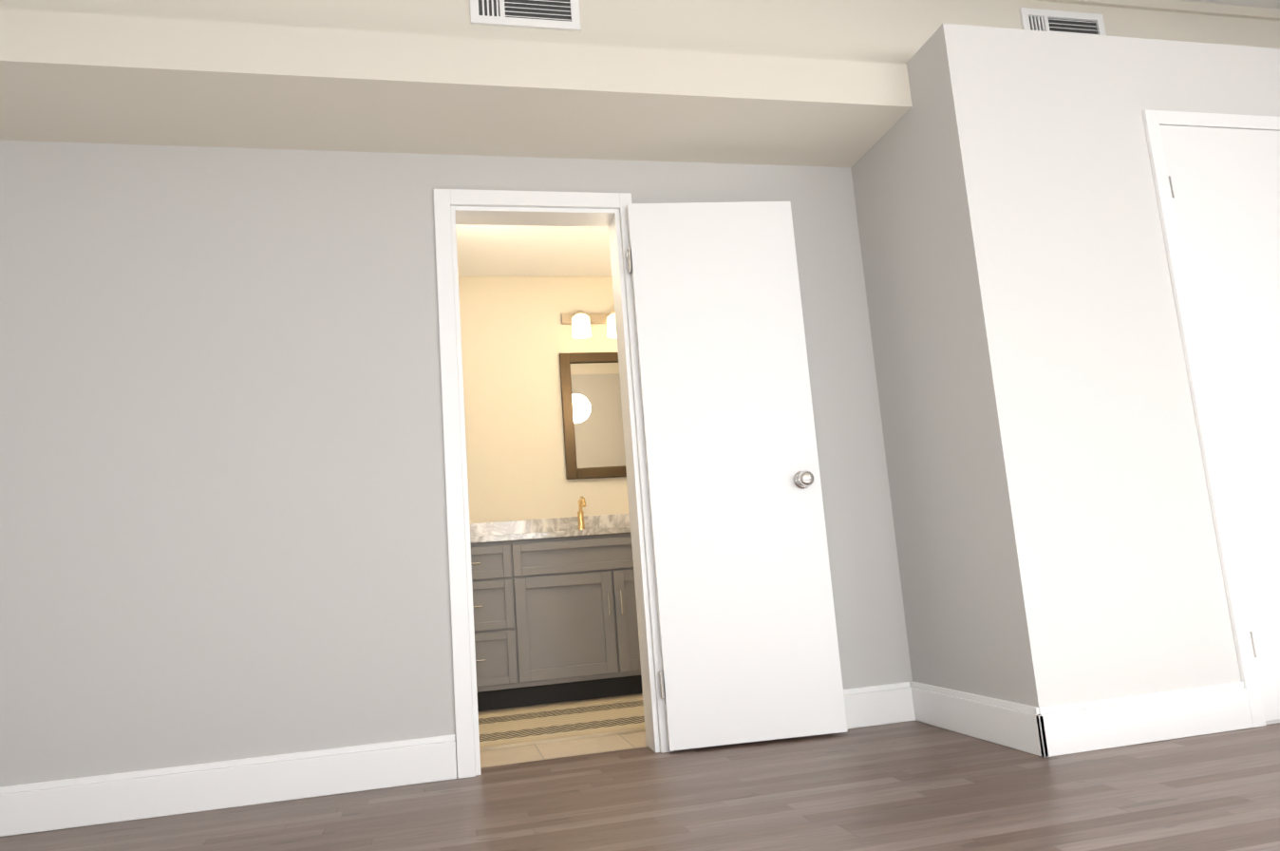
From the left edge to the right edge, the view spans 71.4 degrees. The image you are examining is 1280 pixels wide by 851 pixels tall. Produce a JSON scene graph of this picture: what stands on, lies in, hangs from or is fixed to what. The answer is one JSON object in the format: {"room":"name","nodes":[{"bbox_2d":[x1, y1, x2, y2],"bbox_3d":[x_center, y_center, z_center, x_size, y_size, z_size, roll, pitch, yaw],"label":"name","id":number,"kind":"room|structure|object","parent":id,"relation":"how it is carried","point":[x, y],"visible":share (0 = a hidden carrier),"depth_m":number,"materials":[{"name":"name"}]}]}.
{"room":"empty bedroom","nodes":[
{"label":"empty bedroom","id":0,"kind":"room"},
{"bbox_2d":[0,140,912,787],"bbox_3d":[-1.201,0.111,3.052,4.410,2.200,0.120,-2,-9,-13],"label":"wall","id":1,"kind":"structure","parent":0,"point":[222,509],"depth_m":2.98,"materials":[{"name":"grey paint"}]},
{"bbox_2d":[0,734,456,836],"bbox_3d":[-1.857,1.143,2.647,2.570,0.140,0.016,-2,-9,-13],"label":"baseboard","id":2,"kind":"structure","parent":1,"relation":"attached to","point":[27,808],"depth_m":2.77,"materials":[{"name":"white wood"}]},
{"bbox_2d":[432,188,674,778],"bbox_3d":[-0.328,0.147,3.248,0.751,2.058,0.152,-2,-9,-13],"label":"door frame","id":3,"kind":"structure","parent":1,"relation":"attached to","point":[524,209],"depth_m":3.21,"materials":[{"name":"white wood"}]},
{"bbox_2d":[626,201,847,751],"bbox_3d":[0.341,0.121,3.250,0.654,1.985,0.163,-2,-9,-13],"label":"bathroom door","id":4,"kind":"structure","parent":1,"relation":"in","point":[748,635],"depth_m":3.24,"materials":[{"name":"white wood"}]},
{"bbox_2d":[675,681,911,751],"bbox_3d":[0.575,1.049,3.228,0.945,0.140,0.016,-2,-9,-13],"label":"baseboard","id":5,"kind":"structure","parent":1,"relation":"attached to","point":[886,704],"depth_m":3.29,"materials":[{"name":"white wood"}]},
{"bbox_2d":[0,7,912,167],"bbox_3d":[-1.236,-1.095,3.001,4.410,0.165,0.610,-2,-9,-13],"label":"soffit","id":6,"kind":"structure","parent":0,"point":[78,77],"depth_m":2.95,"materials":[{"name":"beige paint"}]},
{"bbox_2d":[455,224,612,276],"bbox_3d":[-0.596,-1.080,4.480,2.340,0.100,1.950,-2,-9,-13],"label":"ceiling","id":7,"kind":"structure","parent":0,"point":[525,251],"depth_m":4.91,"materials":[{"name":"white paint"}]},
{"bbox_2d":[458,276,629,523],"bbox_3d":[-0.709,0.257,5.172,2.340,2.500,0.120,-2,-9,-13],"label":"wall","id":8,"kind":"structure","parent":0,"point":[517,337],"depth_m":5.19,"materials":[{"name":"beige paint"}]},
{"bbox_2d":[470,513,630,536],"bbox_3d":[-0.433,0.578,5.103,1.611,0.100,0.020,-2,-9,-13],"label":"backsplash","id":9,"kind":"structure","parent":8,"relation":"attached to","point":[542,525],"depth_m":5.07,"materials":[{"name":"white stone"}]},
{"bbox_2d":[561,310,616,338],"bbox_3d":[-0.147,-0.607,5.308,0.620,0.160,0.155,-2,-9,-13],"label":"sconce","id":10,"kind":"object","parent":8,"relation":"attached to","point":[580,322],"visible":0.52,"depth_m":5.25,"materials":[{"name":"white glass"}]},
{"bbox_2d":[558,352,626,479],"bbox_3d":[-0.111,-0.070,5.288,0.700,0.750,0.027,-2,-9,-13],"label":"bathroom mirror","id":11,"kind":"object","parent":8,"relation":"attached to","point":[592,420],"visible":0.58,"depth_m":5.25,"materials":[{"name":"brown wood"}]},
{"bbox_2d":[0,693,1279,850],"bbox_3d":[0.957,0.942,1.969,8.040,0.100,6.780,-2,-9,-13],"label":"floor","id":12,"kind":"structure","parent":0,"point":[913,785],"depth_m":2.41,"materials":[{"name":"brown wood"}]},
{"bbox_2d":[470,528,642,711],"bbox_3d":[-0.325,1.014,4.752,1.596,0.820,0.594,-2,-9,-13],"label":"bathroom vanity","id":13,"kind":"object","parent":12,"relation":"on","point":[555,611],"depth_m":4.47,"materials":[{"name":"grey wood"}]},
{"bbox_2d":[470,525,630,540],"bbox_3d":[-0.366,0.596,4.828,1.611,0.032,0.572,-2,-9,-13],"label":"countertop","id":14,"kind":"structure","parent":13,"relation":"on","point":[608,526],"depth_m":4.55,"materials":[{"name":"white stone"}]},
{"bbox_2d":[577,495,585,529],"bbox_3d":[-0.322,0.497,4.971,0.056,0.201,0.194,-2,-9,-13],"label":"faucet","id":15,"kind":"object","parent":14,"relation":"on","point":[580,512],"visible":0.75,"depth_m":5.00,"materials":[{"name":"gold metal"}]},
{"bbox_2d":[478,696,645,751],"bbox_3d":[-0.162,1.278,3.910,1.500,0.012,0.860,-2,-9,-13],"label":"bath rug","id":16,"kind":"object","parent":12,"relation":"on","point":[518,727],"visible":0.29,"depth_m":3.79,"materials":[{"name":"beige fabric"}]},
{"bbox_2d":[0,0,1279,64],"bbox_3d":[0.430,-1.545,3.514,7.920,0.640,0.520,-2,-9,-13],"label":"ceiling","id":17,"kind":"structure","parent":0,"point":[895,31],"depth_m":3.20,"materials":[{"name":"beige paint"}]},
{"bbox_2d":[470,0,580,31],"bbox_3d":[-0.393,-1.457,3.029,0.370,0.220,0.014,-2,-9,-13],"label":"air vent","id":18,"kind":"object","parent":17,"relation":"in","point":[555,14],"visible":1,"depth_m":3.02,"materials":[{"name":"white metal"}]},
{"bbox_2d":[1018,7,1106,35],"bbox_3d":[1.685,-1.533,3.525,0.375,0.230,0.014,-2,-9,-13],"label":"air vent","id":19,"kind":"object","parent":17,"relation":"in","point":[1056,21],"visible":0.35,"depth_m":3.54,"materials":[{"name":"white metal"}]},
{"bbox_2d":[1034,0,1279,20],"bbox_3d":[0.542,-1.673,3.282,7.800,0.055,0.018,-2,-9,-13],"label":"crown molding","id":20,"kind":"structure","parent":17,"relation":"attached to","point":[1216,9],"depth_m":3.67,"materials":[{"name":"beige paint"}]},
{"bbox_2d":[850,23,1279,724],"bbox_3d":[2.723,-0.184,3.634,3.510,2.370,0.850,-2,-9,-13],"label":"wall","id":21,"kind":"structure","parent":0,"point":[1054,531],"depth_m":2.96,"materials":[{"name":"white paint"}]},
{"bbox_2d":[907,680,1036,754],"bbox_3d":[1.108,0.969,2.983,0.019,0.140,0.690,-2,-9,-13],"label":"baseboard","id":22,"kind":"structure","parent":21,"relation":"attached to","point":[1005,723],"depth_m":2.95,"materials":[{"name":"white wood"}]},
{"bbox_2d":[1029,681,1253,757],"bbox_3d":[1.549,0.894,2.721,0.756,0.140,0.016,-2,-9,-13],"label":"baseboard","id":23,"kind":"structure","parent":21,"relation":"attached to","point":[1042,731],"depth_m":2.71,"materials":[{"name":"white wood"}]},
{"bbox_2d":[1141,109,1279,727],"bbox_3d":[2.208,-0.092,3.047,0.750,2.085,0.016,-2,-9,-13],"label":"trim","id":24,"kind":"structure","parent":21,"relation":"attached to","point":[1154,121],"depth_m":2.98,"materials":[{"name":"white wood"}]},
{"bbox_2d":[1159,125,1279,721],"bbox_3d":[2.216,-0.077,3.014,0.644,2.020,0.075,-2,-9,-13],"label":"closet door","id":25,"kind":"structure","parent":21,"relation":"in","point":[1225,186],"depth_m":3.05,"materials":[{"name":"white wood"}]},
{"bbox_2d":[1179,0,1279,9],"bbox_3d":[0.976,-1.811,1.442,8.040,0.789,4.830,-2,-9,-13],"label":"ceiling","id":26,"kind":"structure","parent":0,"point":[1270,4],"depth_m":3.72,"materials":[{"name":"white paint"}]}
]}

